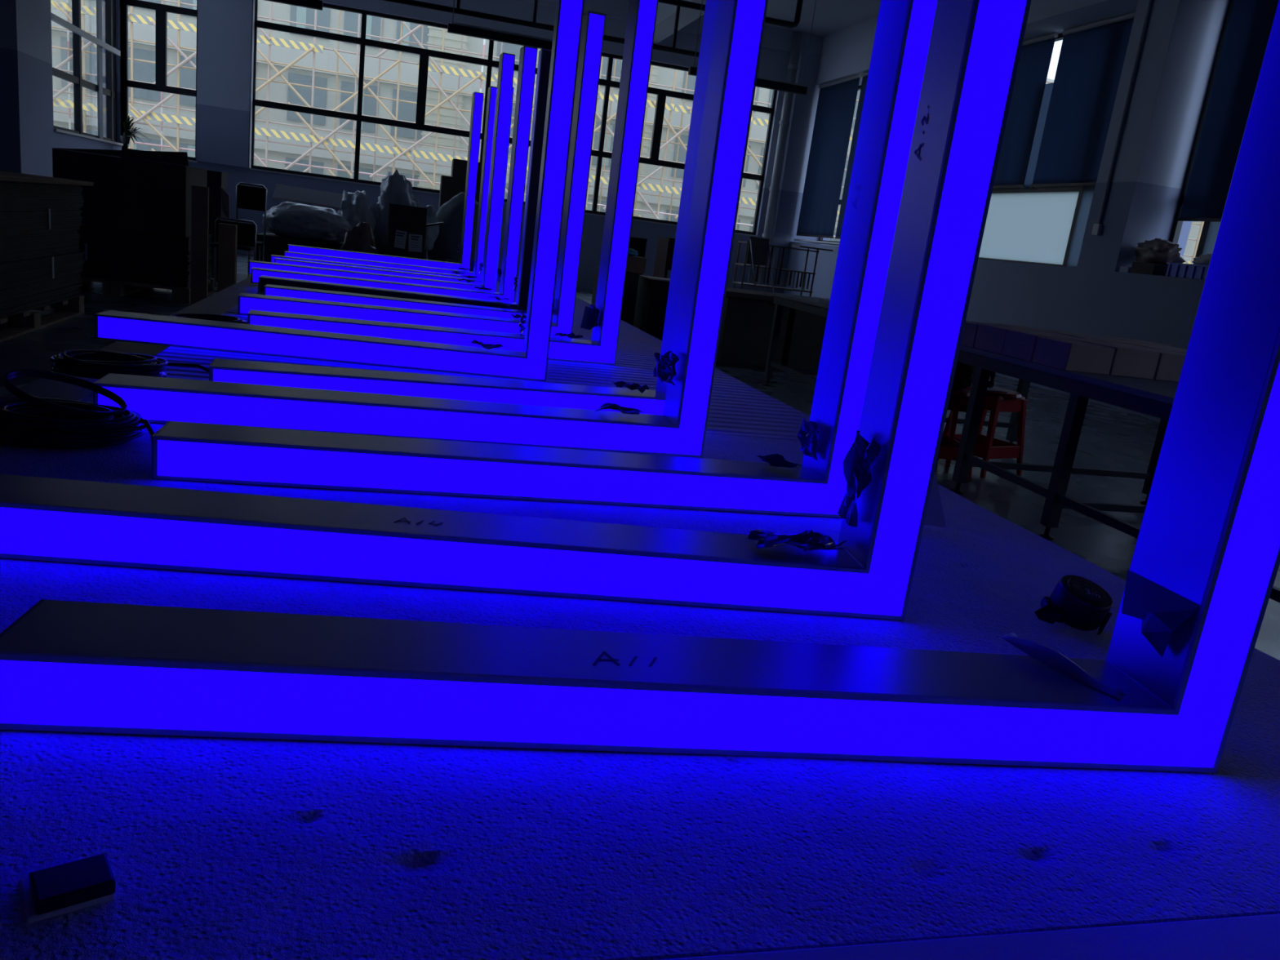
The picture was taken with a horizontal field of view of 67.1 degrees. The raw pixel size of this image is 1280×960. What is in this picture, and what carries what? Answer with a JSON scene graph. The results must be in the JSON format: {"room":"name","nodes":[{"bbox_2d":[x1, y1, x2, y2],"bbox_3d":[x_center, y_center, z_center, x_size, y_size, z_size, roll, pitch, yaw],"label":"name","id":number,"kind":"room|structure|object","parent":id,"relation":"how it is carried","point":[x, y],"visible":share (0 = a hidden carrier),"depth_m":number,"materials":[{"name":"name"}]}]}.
{"room":"factory workshop","nodes":[
{"label":"factory workshop","id":0,"kind":"room"},
{"bbox_2d":[0,0,124,177],"bbox_3d":[-7.974,-3.118,2.909,6.170,4.700,23.250,3,15,-15],"label":"wall","id":1,"kind":"structure","parent":0,"point":[28,136],"depth_m":10.85,"materials":[{"name":"paint"}]},
{"bbox_2d":[51,0,123,146],"bbox_3d":[-7.302,-5.832,12.709,0.170,2.550,3.060,3,15,-15],"label":"window","id":2,"kind":"structure","parent":1,"relation":"in","point":[109,45],"depth_m":13.29,"materials":[{"name":"black"}]},
{"bbox_2d":[126,0,799,292],"bbox_3d":[-2.182,-5.649,15.884,11.830,4.700,0.370,3,15,-15],"label":"wall","id":3,"kind":"structure","parent":0,"point":[224,28],"depth_m":15.17,"materials":[{"name":"paint"}]},
{"bbox_2d":[120,0,197,162],"bbox_3d":[-7.162,-6.170,14.437,1.042,2.585,0.285,3,15,-15],"label":"window","id":4,"kind":"structure","parent":3,"relation":"in","point":[162,10],"depth_m":14.42,"materials":[{"name":"black"}]},
{"bbox_2d":[248,0,777,236],"bbox_3d":[-1.845,-5.848,15.867,8.492,2.585,0.285,3,15,-15],"label":"window","id":5,"kind":"structure","parent":3,"relation":"in","point":[424,54],"depth_m":15.46,"materials":[{"name":"black"}]},
{"bbox_2d":[515,0,823,56],"bbox_3d":[-2.144,-7.746,15.153,10.880,0.300,0.140,3,15,-15],"label":"trim","id":6,"kind":"structure","parent":3,"relation":"attached to","point":[773,37],"depth_m":15.99,"materials":[{"name":"paint"}]},
{"bbox_2d":[763,53,819,293],"bbox_3d":[2.665,-5.327,17.073,0.330,4.700,0.100,3,15,-15],"label":"pillar","id":7,"kind":"structure","parent":3,"relation":"attached to","point":[802,105],"depth_m":16.97,"materials":[{"name":"paint"}]},
{"bbox_2d":[0,253,1279,660],"bbox_3d":[-2.625,-0.450,5.041,17.900,0.150,23.300,3,15,-15],"label":"floor","id":8,"kind":"structure","parent":0,"point":[1106,547],"depth_m":6.01,"materials":[{"name":"grey concrete"}]},
{"bbox_2d":[0,295,84,342],"bbox_3d":[-4.437,-1.054,5.938,1.300,0.130,1.950,3,15,-15],"label":"pallet","id":9,"kind":"object","parent":8,"relation":"on","point":[27,322],"visible":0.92,"depth_m":6.14,"materials":[{"name":"brown wood"}]},
{"bbox_2d":[0,272,82,318],"bbox_3d":[-4.407,-1.194,5.890,1.257,0.168,1.995,3,15,-15],"label":"bundle","id":10,"kind":"object","parent":9,"relation":"on","point":[18,299],"visible":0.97,"depth_m":6.15,"materials":[{"name":"cardboard"}]},
{"bbox_2d":[0,251,85,288],"bbox_3d":[-4.374,-1.344,5.855,1.285,0.140,1.996,3,15,-15],"label":"bundle","id":11,"kind":"object","parent":10,"relation":"on","point":[14,273],"visible":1,"depth_m":6.08,"materials":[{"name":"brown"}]},
{"bbox_2d":[0,226,79,262],"bbox_3d":[-4.372,-1.494,5.813,1.250,0.168,1.994,3,15,-15],"label":"bundle","id":12,"kind":"object","parent":11,"relation":"on","point":[26,244],"visible":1,"depth_m":6.10,"materials":[{"name":"cardboard"}]},
{"bbox_2d":[0,208,82,232],"bbox_3d":[-4.343,-1.640,5.779,1.272,0.130,1.993,3,15,-15],"label":"bundle","id":13,"kind":"object","parent":12,"relation":"on","point":[24,219],"visible":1,"depth_m":6.04,"materials":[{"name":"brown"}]},
{"bbox_2d":[0,180,84,208],"bbox_3d":[-4.322,-1.779,5.744,1.278,0.158,1.994,3,15,-15],"label":"bundle","id":14,"kind":"object","parent":13,"relation":"on","point":[13,194],"visible":0.97,"depth_m":6.00,"materials":[{"name":"cardboard"}]},
{"bbox_2d":[0,170,93,186],"bbox_3d":[-4.279,-1.869,5.731,1.343,0.026,1.983,3,15,-15],"label":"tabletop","id":15,"kind":"object","parent":14,"relation":"on","point":[4,175],"visible":1,"depth_m":6.00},
{"bbox_2d":[0,276,257,448],"bbox_3d":[-0.767,-0.211,3.400,1.520,0.645,5.970,3,15,-15],"label":"work table","id":16,"kind":"object","parent":8,"relation":"on","point":[218,303],"visible":0.02,"depth_m":2.25,"materials":[{"name":"grey"}]},
{"bbox_2d":[48,271,809,439],"bbox_3d":[-0.822,-0.733,3.952,1.515,0.079,4.675,3,15,-15],"label":"sheet","id":17,"kind":"object","parent":16,"relation":"on","point":[736,407],"depth_m":2.16,"materials":[{"name":"white"}]},
{"bbox_2d":[94,0,584,381],"bbox_3d":[-0.628,-0.766,2.052,0.955,1.022,0.088,4,14,-12],"label":"light frame","id":18,"kind":"object","parent":17,"relation":"on","point":[531,364],"visible":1,"depth_m":2.12,"materials":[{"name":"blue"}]},
{"bbox_2d":[274,257,480,284],"bbox_3d":[-1.206,-0.979,4.486,0.917,0.037,0.088,3,15,-17],"label":"light frame","id":19,"kind":"object","parent":17,"relation":"on","point":[295,262],"depth_m":4.45,"materials":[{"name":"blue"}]},
{"bbox_2d":[284,251,473,275],"bbox_3d":[-1.266,-1.527,4.990,1.052,0.902,0.088,3,15,-18],"label":"light frame","id":20,"kind":"object","parent":17,"relation":"on","point":[291,254],"visible":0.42,"depth_m":5.03,"materials":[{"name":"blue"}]},
{"bbox_2d":[248,52,515,292],"bbox_3d":[-1.085,-1.333,4.067,1.022,1.022,0.088,2,15,-19],"label":"light frame","id":21,"kind":"object","parent":17,"relation":"on","point":[507,60],"visible":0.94,"depth_m":4.17,"materials":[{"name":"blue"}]},
{"bbox_2d":[237,293,526,334],"bbox_3d":[-0.751,-0.497,2.872,0.816,0.076,0.088,3,15,-19],"label":"light frame","id":22,"kind":"object","parent":17,"relation":"on","point":[246,301],"depth_m":2.83,"materials":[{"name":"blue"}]},
{"bbox_2d":[270,85,497,279],"bbox_3d":[-1.202,-1.438,4.579,1.002,0.947,0.088,3,15,-18],"label":"light frame","id":23,"kind":"object","parent":17,"relation":"on","point":[491,94],"visible":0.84,"depth_m":4.68,"materials":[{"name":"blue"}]},
{"bbox_2d":[287,92,484,271],"bbox_3d":[-1.493,-1.803,5.671,1.052,1.047,0.088,2,15,-20],"label":"light frame","id":24,"kind":"object","parent":17,"relation":"on","point":[465,247],"visible":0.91,"depth_m":5.78,"materials":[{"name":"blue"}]},
{"bbox_2d":[247,309,524,351],"bbox_3d":[-0.644,-0.390,2.497,0.682,0.046,0.088,2,15,-19],"label":"light frame","id":25,"kind":"object","parent":17,"relation":"on","point":[449,335],"depth_m":2.46,"materials":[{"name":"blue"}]},
{"bbox_2d":[250,45,537,302],"bbox_3d":[-0.946,-1.220,3.728,1.007,1.002,0.088,2,15,-19],"label":"light frame","id":26,"kind":"object","parent":17,"relation":"on","point":[528,55],"visible":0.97,"depth_m":3.83,"materials":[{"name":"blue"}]},
{"bbox_2d":[263,284,526,319],"bbox_3d":[-0.702,-1.020,3.103,0.917,0.982,0.088,3,15,-16],"label":"light frame","id":27,"kind":"object","parent":17,"relation":"on","point":[268,290],"visible":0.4,"depth_m":3.16,"materials":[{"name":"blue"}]},
{"bbox_2d":[257,48,551,311],"bbox_3d":[-0.817,-1.084,3.392,0.952,0.936,0.088,4,14,-14],"label":"light frame","id":28,"kind":"object","parent":17,"relation":"on","point":[544,54],"visible":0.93,"depth_m":3.45,"materials":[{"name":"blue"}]},
{"bbox_2d":[208,0,718,415],"bbox_3d":[-0.264,-0.617,1.688,0.877,1.002,0.088,2,15,-19],"label":"light frame","id":29,"kind":"object","parent":17,"relation":"on","point":[637,396],"visible":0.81,"depth_m":1.79,"materials":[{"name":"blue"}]},
{"bbox_2d":[550,10,606,338],"bbox_3d":[-0.200,-0.906,2.930,0.068,0.938,0.088,3,15,-19],"label":"light frame","id":30,"kind":"object","parent":17,"relation":"on","point":[592,37],"depth_m":2.89,"materials":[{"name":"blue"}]},
{"bbox_2d":[548,0,658,364],"bbox_3d":[-0.114,-0.779,2.558,0.190,0.928,0.088,2,15,-19],"label":"light frame","id":31,"kind":"object","parent":17,"relation":"on","point":[602,317],"depth_m":2.56,"materials":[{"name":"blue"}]},
{"bbox_2d":[0,368,1279,959],"bbox_3d":[-0.092,0.050,1.131,1.458,0.122,1.348,3,15,-15],"label":"sheet","id":32,"kind":"object","parent":16,"relation":"on","point":[215,848],"depth_m":0.61,"materials":[{"name":"white"}]},
{"bbox_2d":[17,853,115,924],"bbox_3d":[-0.285,0.201,0.480,0.038,0.012,0.034,-4,18,-38],"label":"block","id":33,"kind":"object","parent":32,"relation":"on","point":[50,892],"visible":1,"depth_m":0.47,"materials":[{"name":"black plastic"}]},
{"bbox_2d":[93,0,768,457],"bbox_3d":[-0.282,-0.566,1.434,0.941,1.022,0.088,3,15,-16],"label":"light frame","id":34,"kind":"object","parent":32,"relation":"on","point":[688,370],"visible":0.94,"depth_m":1.53,"materials":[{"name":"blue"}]},
{"bbox_2d":[0,0,1031,620],"bbox_3d":[-0.127,-0.398,0.847,0.932,1.022,0.091,5,14,-9],"label":"light frame","id":35,"kind":"object","parent":32,"relation":"on","point":[975,46],"visible":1,"depth_m":0.93,"materials":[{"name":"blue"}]},
{"bbox_2d":[151,0,946,528],"bbox_3d":[-0.020,-0.459,1.185,1.048,1.002,0.119,4,15,-14],"label":"light frame","id":36,"kind":"object","parent":32,"relation":"on","point":[181,451],"visible":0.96,"depth_m":1.27,"materials":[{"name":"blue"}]},
{"bbox_2d":[0,0,1279,773],"bbox_3d":[0.085,-0.312,0.615,0.906,1.022,0.113,5,14,-10],"label":"light frame","id":37,"kind":"object","parent":32,"relation":"on","point":[1165,695],"visible":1,"depth_m":0.70,"materials":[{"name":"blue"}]},
{"bbox_2d":[657,914,1279,959],"bbox_3d":[0.028,0.271,0.473,1.530,0.046,0.052,3,15,-15],"label":"table","id":38,"kind":"object","parent":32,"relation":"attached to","point":[1257,937],"visible":1,"depth_m":0.54,"materials":[{"name":"white"}]},
{"bbox_2d":[1034,574,1112,635],"bbox_3d":[0.470,0.134,1.048,0.080,0.052,0.062,11,14,14],"label":"tape roll","id":39,"kind":"object","parent":32,"relation":"on","point":[1078,602],"visible":1,"depth_m":1.03,"materials":[{"name":"black plastic"}]},
{"bbox_2d":[80,276,214,303],"bbox_3d":[-4.619,-1.785,8.743,1.220,0.130,1.230,3,15,-15],"label":"pallet","id":40,"kind":"object","parent":8,"relation":"on","point":[109,287],"visible":0.4,"depth_m":8.27,"materials":[{"name":"brown wood"}]},
{"bbox_3d":[-4.578,-1.907,8.692,1.158,0.138,1.080,3,15,-15],"label":"bundle","id":41,"kind":"object","parent":40,"relation":"on","visible":0},
{"bbox_3d":[-4.559,-2.043,8.655,1.160,0.140,1.085,3,15,-15],"label":"bundle","id":42,"kind":"object","parent":41,"relation":"on","visible":0},
{"bbox_3d":[-4.545,-2.179,8.625,1.155,0.138,1.077,3,15,-15],"label":"bundle","id":43,"kind":"object","parent":42,"relation":"on","visible":0},
{"bbox_2d":[52,148,207,237],"bbox_3d":[-4.428,-2.503,8.464,1.000,0.585,0.960,3,15,-15],"label":"carton","id":44,"kind":"object","parent":43,"relation":"on","point":[128,194],"visible":0.73,"depth_m":8.04,"materials":[{"name":"cardboard"}]},
{"bbox_2d":[52,147,189,165],"bbox_3d":[-4.266,-2.714,7.947,1.020,0.109,0.030,3,15,-15],"label":"flap","id":45,"kind":"object","parent":44,"relation":"on","point":[172,157],"visible":1,"depth_m":7.99,"materials":[{"name":"cardboard"}]},
{"bbox_2d":[190,185,208,304],"bbox_3d":[-3.739,-1.982,8.197,0.130,0.990,0.040,3,15,-15],"label":"carton","id":46,"kind":"object","parent":8,"relation":"on","point":[200,194],"visible":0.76,"depth_m":8.17,"materials":[{"name":"cardboard"}]},
{"bbox_2d":[206,169,230,282],"bbox_3d":[-4.582,-2.733,10.420,0.370,1.150,0.508,3,15,-15],"label":"carton","id":47,"kind":"object","parent":8,"relation":"on","point":[217,181],"visible":0.3,"depth_m":10.22,"materials":[{"name":"cardboard"}]},
{"bbox_2d":[217,222,237,292],"bbox_3d":[-4.063,-2.181,9.503,0.160,0.660,0.100,3,15,-15],"label":"carton","id":48,"kind":"object","parent":8,"relation":"on","point":[227,233],"visible":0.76,"depth_m":9.46,"materials":[{"name":"cardboard"}]},
{"bbox_2d":[209,217,257,286],"bbox_3d":[-4.137,-2.288,9.803,0.404,0.702,0.372,3,15,-15],"label":"metal chair","id":49,"kind":"object","parent":8,"relation":"on","point":[246,233],"visible":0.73,"depth_m":9.91,"materials":[{"name":"metal"}]},
{"bbox_2d":[235,182,266,262],"bbox_3d":[-4.368,-2.753,10.768,0.324,1.072,0.372,3,15,-15],"label":"metal chair","id":50,"kind":"object","parent":8,"relation":"on","point":[249,197],"visible":0.61,"depth_m":10.83,"materials":[{"name":"metal"}]},
{"bbox_2d":[256,232,343,262],"bbox_3d":[-4.037,-2.648,11.655,1.050,0.520,0.700,3,15,-15],"label":"carton","id":51,"kind":"object","parent":8,"relation":"on","point":[275,244],"visible":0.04,"depth_m":11.23,"materials":[{"name":"cardboard"}]},
{"bbox_2d":[262,201,352,242],"bbox_3d":[-3.960,-3.085,11.513,1.032,0.408,0.756,3,15,-15],"label":"wrapped bundle","id":52,"kind":"object","parent":51,"relation":"on","point":[286,219],"visible":0.93,"depth_m":11.26,"materials":[{"name":"grey plastic"}]},
{"bbox_2d":[272,183,342,209],"bbox_3d":[-3.860,-3.298,11.240,0.746,0.203,0.313,3,15,-15],"label":"board","id":53,"kind":"object","parent":52,"relation":"on","point":[282,192],"visible":1,"depth_m":11.21,"materials":[{"name":"white"}]},
{"bbox_2d":[340,221,377,253],"bbox_3d":[-3.212,-2.542,11.049,0.456,0.814,0.507,3,15,-15],"label":"plastic bag","id":54,"kind":"object","parent":8,"relation":"on","point":[360,239],"visible":0.31,"depth_m":10.86,"materials":[{"name":"brown"}]},
{"bbox_2d":[386,202,444,258],"bbox_3d":[-2.603,-2.608,11.113,0.610,1.060,0.410,3,15,-15],"label":"carton","id":55,"kind":"object","parent":8,"relation":"on","point":[406,224],"visible":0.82,"depth_m":10.85,"materials":[{"name":"cardboard"}]},
{"bbox_2d":[427,191,479,271],"bbox_3d":[-2.430,-3.178,12.934,0.851,1.316,0.731,3,15,-15],"label":"pile","id":56,"kind":"object","parent":8,"relation":"on","point":[446,245],"visible":0.26,"depth_m":12.62,"materials":[{"name":"grey"}]},
{"bbox_2d":[438,158,482,209],"bbox_3d":[-2.508,-3.593,13.644,0.680,1.750,0.400,3,15,-15],"label":"stack","id":57,"kind":"object","parent":8,"relation":"on","point":[451,186],"visible":0.25,"depth_m":13.29,"materials":[{"name":"cardboard"}]},
{"bbox_2d":[591,266,639,325],"bbox_3d":[-0.278,-1.819,9.949,0.310,0.680,0.700,3,15,-15],"label":"carton","id":58,"kind":"object","parent":8,"relation":"on","point":[631,285],"visible":0.24,"depth_m":9.63,"materials":[{"name":"cardboard"}]},
{"bbox_2d":[633,275,669,340],"bbox_3d":[0.305,-1.776,10.162,0.650,0.640,0.800,3,15,-15],"label":"carton","id":59,"kind":"object","parent":8,"relation":"on","point":[651,300],"visible":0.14,"depth_m":9.75,"materials":[{"name":"cardboard"}]},
{"bbox_2d":[653,236,733,287],"bbox_3d":[0.687,-2.743,13.299,0.900,1.070,0.600,3,15,-15],"label":"office desk","id":60,"kind":"object","parent":8,"relation":"on","point":[665,246],"visible":0.32,"depth_m":13.09,"materials":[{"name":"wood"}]},
{"bbox_2d":[746,236,774,292],"bbox_3d":[1.804,-2.907,14.183,0.402,1.247,0.517,-4,18,-39],"label":"folding chair","id":61,"kind":"object","parent":8,"relation":"on","point":[758,247],"visible":0.67,"depth_m":14.21,"materials":[{"name":"black"}]},
{"bbox_2d":[715,360,817,375],"bbox_3d":[1.109,-1.119,9.225,1.110,0.028,0.800,3,15,-15],"label":"floor panel","id":62,"kind":"object","parent":8,"relation":"on","point":[717,363],"visible":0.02,"depth_m":8.80,"materials":[{"name":"grey"}]},
{"bbox_2d":[716,296,790,366],"bbox_3d":[0.961,-1.427,9.089,0.600,0.590,0.700,3,15,-15],"label":"cabinet","id":63,"kind":"object","parent":62,"relation":"on","point":[746,323],"visible":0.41,"depth_m":8.75,"materials":[{"name":"cardboard"}]},
{"bbox_2d":[725,287,773,301],"bbox_3d":[1.218,-1.724,9.069,1.150,0.045,0.800,3,15,-15],"label":"cardboard","id":64,"kind":"object","parent":63,"relation":"on","point":[733,292],"visible":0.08,"depth_m":8.64,"materials":[{"name":"cardboard"}]},
{"bbox_2d":[732,240,819,297],"bbox_3d":[2.046,-3.015,14.842,1.170,1.180,0.410,3,15,-15],"label":"storage rack","id":65,"kind":"object","parent":8,"relation":"on","point":[804,273],"visible":0.77,"depth_m":14.63,"materials":[{"name":"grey metal"}]},
{"bbox_2d":[732,281,813,293],"bbox_3d":[2.039,-2.968,14.859,1.170,0.020,0.400,3,15,-15],"label":"railing","id":66,"kind":"object","parent":65,"relation":"attached to","point":[741,283],"depth_m":14.72,"materials":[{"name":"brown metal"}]},
{"bbox_2d":[735,262,815,274],"bbox_3d":[2.074,-3.237,14.791,1.170,0.020,0.400,3,15,-15],"label":"railing","id":67,"kind":"object","parent":65,"relation":"attached to","point":[744,264],"depth_m":14.59,"materials":[{"name":"brown metal"}]},
{"bbox_2d":[737,240,819,252],"bbox_3d":[2.114,-3.555,14.711,1.170,0.020,0.400,3,15,-15],"label":"railing","id":68,"kind":"object","parent":65,"relation":"attached to","point":[740,242],"depth_m":14.55,"materials":[{"name":"brown metal"}]},
{"bbox_2d":[755,31,802,291],"bbox_3d":[2.381,-5.302,16.870,0.176,4.680,0.180,3,15,-15],"label":"drain pipe","id":69,"kind":"object","parent":8,"relation":"on","point":[793,67],"visible":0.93,"depth_m":16.69,"materials":[{"name":"grey"}]},
{"bbox_2d":[763,292,1031,443],"bbox_3d":[1.773,-0.842,7.000,1.050,0.740,2.100,3,15,-15],"label":"bench","id":70,"kind":"object","parent":8,"relation":"on","point":[806,304],"visible":0.27,"depth_m":7.37,"materials":[{"name":"grey"}]},
{"bbox_2d":[937,388,972,481],"bbox_3d":[1.613,-0.276,5.248,0.352,0.460,0.352,6,14,-3],"label":"plastic stool","id":71,"kind":"object","parent":8,"relation":"on","point":[958,400],"visible":0.35,"depth_m":5.12,"materials":[{"name":"red"}]},
{"bbox_2d":[936,386,1026,478],"bbox_3d":[1.952,-0.285,5.459,0.351,0.460,0.351,-3,17,-34],"label":"plastic stool","id":72,"kind":"object","parent":8,"relation":"on","point":[987,447],"visible":0.59,"depth_m":5.34,"materials":[{"name":"red"}]},
{"bbox_2d":[950,344,1279,602],"bbox_3d":[2.414,0.004,4.021,1.220,0.715,2.580,3,15,-15],"label":"table","id":73,"kind":"object","parent":8,"relation":"on","point":[1153,397],"visible":0.56,"depth_m":4.14,"materials":[{"name":"grey"}]},
{"bbox_2d":[960,320,1003,347],"bbox_3d":[1.722,-0.728,4.857,0.224,0.115,0.226,4,15,-15],"label":"carton","id":74,"kind":"object","parent":73,"relation":"on","point":[971,328],"visible":0.36,"depth_m":4.78,"materials":[{"name":"cardboard"}]},
{"bbox_2d":[973,324,1044,355],"bbox_3d":[1.777,-0.668,4.640,0.224,0.119,0.226,3,15,-16],"label":"carton","id":75,"kind":"object","parent":73,"relation":"on","point":[989,338],"visible":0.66,"depth_m":4.60,"materials":[{"name":"cardboard"}]},
{"bbox_2d":[1001,329,1079,362],"bbox_3d":[1.831,-0.606,4.423,0.224,0.119,0.226,4,15,-14],"label":"carton","id":76,"kind":"object","parent":73,"relation":"on","point":[1019,344],"visible":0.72,"depth_m":4.38,"materials":[{"name":"cardboard"}]},
{"bbox_2d":[1032,337,1115,374],"bbox_3d":[1.886,-0.542,4.207,0.224,0.115,0.226,3,15,-16],"label":"carton","id":77,"kind":"object","parent":73,"relation":"on","point":[1062,354],"visible":1,"depth_m":4.12,"materials":[{"name":"cardboard"}]},
{"bbox_2d":[1082,341,1159,379],"bbox_3d":[2.110,-0.531,4.266,0.224,0.119,0.226,3,15,-15],"label":"carton","id":78,"kind":"object","parent":73,"relation":"on","point":[1127,362],"visible":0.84,"depth_m":4.16,"materials":[{"name":"cardboard"}]},
{"bbox_2d":[1128,346,1186,382],"bbox_3d":[2.333,-0.517,4.327,0.224,0.119,0.226,3,15,-15],"label":"carton","id":79,"kind":"object","parent":73,"relation":"on","point":[1170,364],"visible":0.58,"depth_m":4.21,"materials":[{"name":"cardboard"}]},
{"bbox_3d":[-3.387,-2.801,12.551,1.150,0.540,0.650,3,15,-15],"label":"carton","id":80,"kind":"object","parent":8,"relation":"on","visible":0},
{"bbox_2d":[337,190,376,238],"bbox_3d":[-3.600,-3.337,12.172,0.484,0.624,0.558,-3,17,-36],"label":"plastic bag","id":81,"kind":"object","parent":80,"relation":"on","point":[354,209],"visible":0.5,"depth_m":11.97,"materials":[{"name":"grey"}]},
{"bbox_2d":[368,168,420,244],"bbox_3d":[-3.152,-3.519,12.456,0.678,0.945,0.620,3,15,-15],"label":"plastic bag","id":82,"kind":"object","parent":80,"relation":"on","point":[395,188],"visible":0.52,"depth_m":12.24,"materials":[{"name":"grey"}]},
{"bbox_2d":[423,204,439,249],"bbox_3d":[-2.761,-3.252,12.398,0.359,0.558,0.470,3,15,-15],"label":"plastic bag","id":83,"kind":"object","parent":80,"relation":"on","point":[432,233],"visible":0.38,"depth_m":12.28,"materials":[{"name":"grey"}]},
{"bbox_2d":[653,0,880,43],"bbox_3d":[-2.060,-4.852,3.931,17.900,0.700,23.300,3,15,-15],"label":"ceiling","id":84,"kind":"structure","parent":0,"point":[831,16],"depth_m":14.71,"materials":[{"name":"grey paint"}]},
{"bbox_2d":[447,0,552,48],"bbox_3d":[-1.318,-5.779,10.753,1.500,1.715,0.080,3,15,-15],"label":"pendant lamp","id":85,"kind":"object","parent":84,"relation":"hanging from","point":[455,28],"visible":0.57,"depth_m":10.87,"materials":[{"name":"black"}]},
{"bbox_2d":[382,0,699,57],"bbox_3d":[-1.790,-5.948,10.694,6.600,1.508,0.060,3,15,-15],"label":"pipe","id":86,"kind":"object","parent":84,"relation":"hanging from","point":[411,2],"visible":0.77,"depth_m":10.99,"materials":[{"name":"black metal"}]},
{"bbox_2d":[657,0,803,27],"bbox_3d":[0.167,-6.079,11.149,3.793,0.994,0.070,3,15,-15],"label":"pipe","id":87,"kind":"object","parent":84,"relation":"hanging from","point":[682,3],"visible":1,"depth_m":11.64,"materials":[{"name":"black metal"}]},
{"bbox_2d":[755,0,816,94],"bbox_3d":[1.778,-5.267,11.679,0.664,1.067,0.080,3,15,-15],"label":"pendant lamp","id":88,"kind":"object","parent":84,"relation":"hanging from","point":[781,86],"depth_m":11.76,"materials":[{"name":"black"}]},
{"bbox_2d":[782,0,1229,421],"bbox_3d":[5.856,-2.276,6.603,0.750,4.700,22.800,3,15,-15],"label":"wall","id":89,"kind":"structure","parent":0,"point":[1180,43],"depth_m":9.48,"materials":[{"name":"paint"}]},
{"bbox_2d":[793,84,861,245],"bbox_3d":[3.583,-5.088,15.457,0.590,2.630,3.520,3,15,-15],"label":"window","id":90,"kind":"structure","parent":89,"relation":"in","point":[820,241],"depth_m":16.61,"materials":[{"name":"black"}]},
{"bbox_2d":[795,73,862,238],"bbox_3d":[3.143,-5.392,16.255,0.060,2.540,1.540,3,15,-15],"label":"roller blind","id":91,"kind":"object","parent":90,"relation":"attached to","point":[837,100],"visible":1,"depth_m":16.20,"materials":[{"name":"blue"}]},
{"bbox_2d":[835,71,868,239],"bbox_3d":[3.556,-4.925,14.614,0.060,2.540,1.770,3,15,-15],"label":"roller blind","id":92,"kind":"object","parent":90,"relation":"attached to","point":[864,75],"visible":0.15,"depth_m":15.35,"materials":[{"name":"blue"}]},
{"bbox_2d":[978,33,1095,267],"bbox_3d":[4.837,-3.914,11.496,0.090,2.655,3.500,3,15,-15],"label":"window","id":93,"kind":"structure","parent":89,"relation":"in","point":[1027,224],"depth_m":11.56,"materials":[{"name":"black"}]},
{"bbox_2d":[992,31,1057,188],"bbox_3d":[4.582,-4.603,12.231,0.060,1.750,1.560,3,15,-15],"label":"roller blind","id":94,"kind":"object","parent":93,"relation":"attached to","point":[1036,53],"visible":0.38,"depth_m":11.79,"materials":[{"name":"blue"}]},
{"bbox_2d":[1031,11,1135,186],"bbox_3d":[5.001,-4.129,10.567,0.060,1.750,1.700,3,15,-15],"label":"roller blind","id":95,"kind":"object","parent":93,"relation":"attached to","point":[1091,61],"visible":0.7,"depth_m":10.79,"materials":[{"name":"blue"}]},
{"bbox_2d":[1091,0,1152,235],"bbox_3d":[4.795,-3.940,9.382,0.050,3.050,0.090,3,15,-15],"label":"conduit","id":96,"kind":"object","parent":89,"relation":"attached to","point":[1097,228],"visible":1,"depth_m":9.48,"materials":[{"name":"grey"}]},
{"bbox_2d":[1129,262,1168,275],"bbox_3d":[4.944,-2.014,9.261,0.300,0.110,0.300,3,15,-15],"label":"carton","id":97,"kind":"object","parent":89,"relation":"on","point":[1151,268],"visible":0.59,"depth_m":9.14,"materials":[{"name":"cardboard"}]},
{"bbox_2d":[1135,238,1186,265],"bbox_3d":[4.981,-2.204,9.284,0.362,0.248,0.520,3,15,-15],"label":"plastic bag","id":98,"kind":"object","parent":97,"relation":"on","point":[1157,251],"visible":0.84,"depth_m":9.13,"materials":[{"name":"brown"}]},
{"bbox_2d":[1165,262,1208,279],"bbox_3d":[5.168,-1.842,8.650,0.346,0.130,0.860,3,15,-15],"label":"plastic crate","id":99,"kind":"object","parent":89,"relation":"on","point":[1174,269],"visible":0.34,"depth_m":8.77,"materials":[{"name":"blue"}]},
{"bbox_2d":[1168,0,1233,264],"bbox_3d":[5.833,-2.788,7.537,0.090,2.655,3.830,3,15,-15],"label":"window","id":100,"kind":"structure","parent":89,"relation":"in","point":[1210,230],"depth_m":9.17,"materials":[{"name":"black"}]},
{"bbox_2d":[1177,0,1279,222],"bbox_3d":[5.579,-3.278,8.227,0.060,2.110,1.900,3,15,-15],"label":"roller blind","id":101,"kind":"object","parent":100,"relation":"attached to","point":[1250,23],"visible":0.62,"depth_m":8.88,"materials":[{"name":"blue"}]},
{"label":"outside","id":102,"kind":"structure","parent":0,"visible":0},
{"bbox_3d":[2.305,-6.865,50.830,110.000,0.100,62.400,3,15,-15],"label":"ground","id":103,"kind":"structure","parent":102,"visible":0},
{"bbox_2d":[50,0,1201,261],"bbox_3d":[1.088,-11.275,37.063,72.000,14.770,1.220,3,15,-15],"label":"office building","id":104,"kind":"structure","parent":103,"relation":"on","point":[327,17],"depth_m":33.28,"materials":[{"name":"paint"}]},
{"bbox_2d":[50,0,1204,264],"bbox_3d":[2.141,-10.152,34.938,55.060,13.900,1.145,3,15,-15],"label":"scaffolding","id":105,"kind":"object","parent":103,"relation":"on","point":[133,113],"visible":0.14,"depth_m":31.16,"materials":[{"name":"beige"}]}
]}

